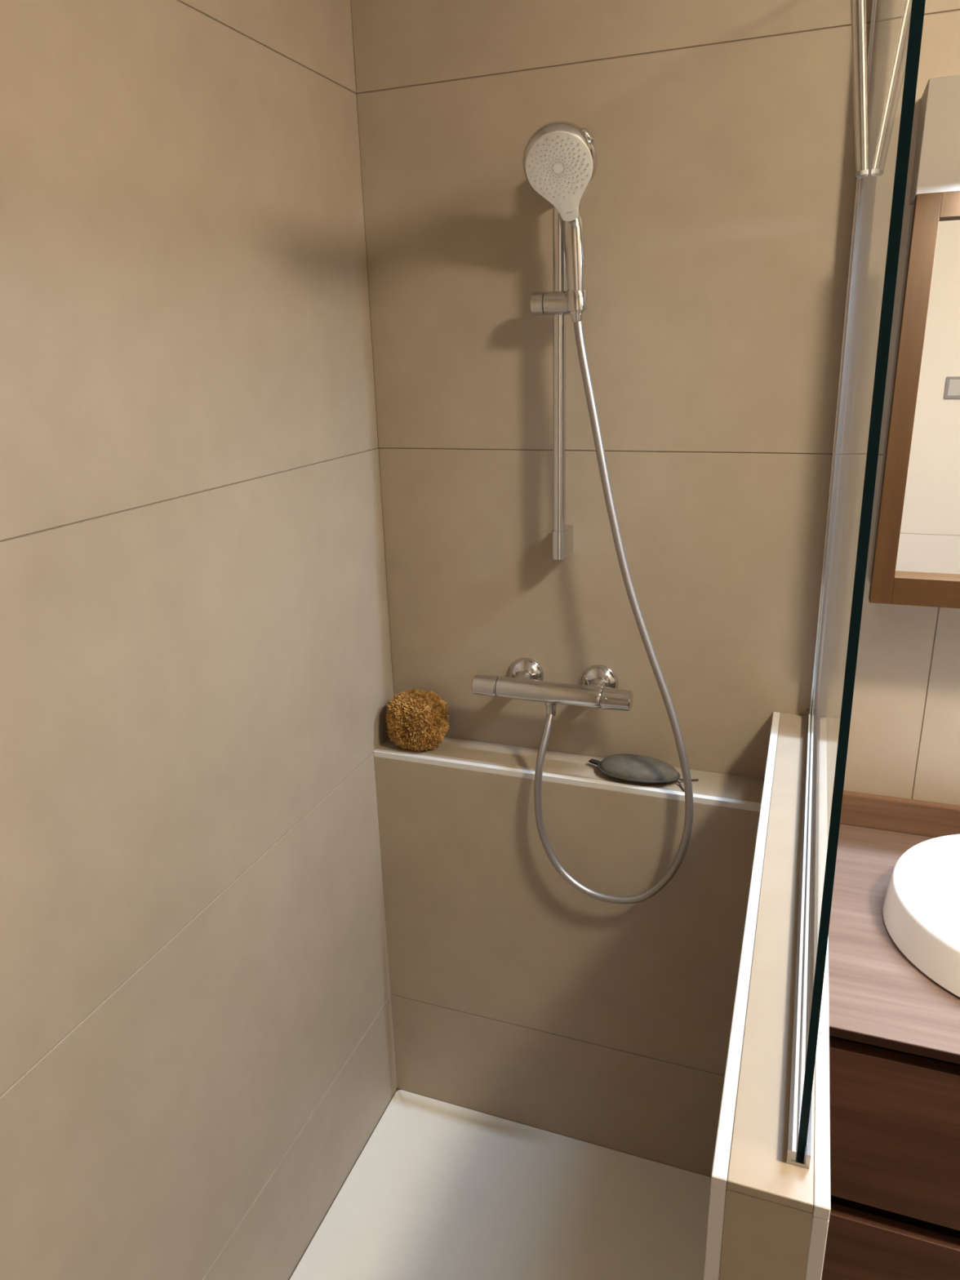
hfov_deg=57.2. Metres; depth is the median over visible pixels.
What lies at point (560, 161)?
shower head
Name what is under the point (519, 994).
wall ledge
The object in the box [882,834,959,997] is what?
washbasin
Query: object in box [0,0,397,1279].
wall
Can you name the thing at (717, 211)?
wall
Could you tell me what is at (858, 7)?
support bar
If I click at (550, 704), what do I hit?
outlet
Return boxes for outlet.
[545,702,557,706]
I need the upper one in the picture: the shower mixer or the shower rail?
the shower rail
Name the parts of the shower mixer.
flow handle, temperature handle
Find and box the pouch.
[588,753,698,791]
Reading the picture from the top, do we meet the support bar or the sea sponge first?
the support bar
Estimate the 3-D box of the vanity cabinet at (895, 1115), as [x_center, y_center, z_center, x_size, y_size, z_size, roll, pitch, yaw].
[0.887,0.722,1.348,0.738,0.566,0.548,5,20,20]
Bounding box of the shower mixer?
[471,657,633,711]
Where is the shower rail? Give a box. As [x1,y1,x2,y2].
[529,204,586,559]
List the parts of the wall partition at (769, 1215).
corner trim, edge trim, corner trim, edge trim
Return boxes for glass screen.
[786,0,925,1168]
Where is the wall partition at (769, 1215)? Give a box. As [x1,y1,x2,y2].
[703,711,831,1279]
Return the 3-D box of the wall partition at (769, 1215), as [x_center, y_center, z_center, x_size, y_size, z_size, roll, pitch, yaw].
[0.415,0.772,1.298,0.090,1.027,0.995,5,20,20]
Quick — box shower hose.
[533,311,693,903]
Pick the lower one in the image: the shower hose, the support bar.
the shower hose
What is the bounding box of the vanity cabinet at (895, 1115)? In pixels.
[821,1035,959,1279]
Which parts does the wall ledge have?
edge trim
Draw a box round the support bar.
[850,0,868,177]
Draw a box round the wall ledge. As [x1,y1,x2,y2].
[373,737,764,1177]
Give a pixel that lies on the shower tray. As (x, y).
(437, 1190)
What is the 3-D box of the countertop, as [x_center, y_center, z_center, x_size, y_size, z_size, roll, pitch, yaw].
[0.877,0.419,1.245,0.742,0.074,0.554,5,20,20]
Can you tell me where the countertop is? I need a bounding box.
[828,790,959,1064]
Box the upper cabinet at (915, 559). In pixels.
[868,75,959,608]
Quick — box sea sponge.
[385,688,449,751]
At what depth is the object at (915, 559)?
1.27 m
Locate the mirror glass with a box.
[895,217,959,577]
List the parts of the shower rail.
slider knob, rail mount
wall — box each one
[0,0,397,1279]
[350,0,959,805]
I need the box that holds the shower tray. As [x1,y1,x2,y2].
[288,1089,711,1279]
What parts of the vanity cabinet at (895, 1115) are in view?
drawer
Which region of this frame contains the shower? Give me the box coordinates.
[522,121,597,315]

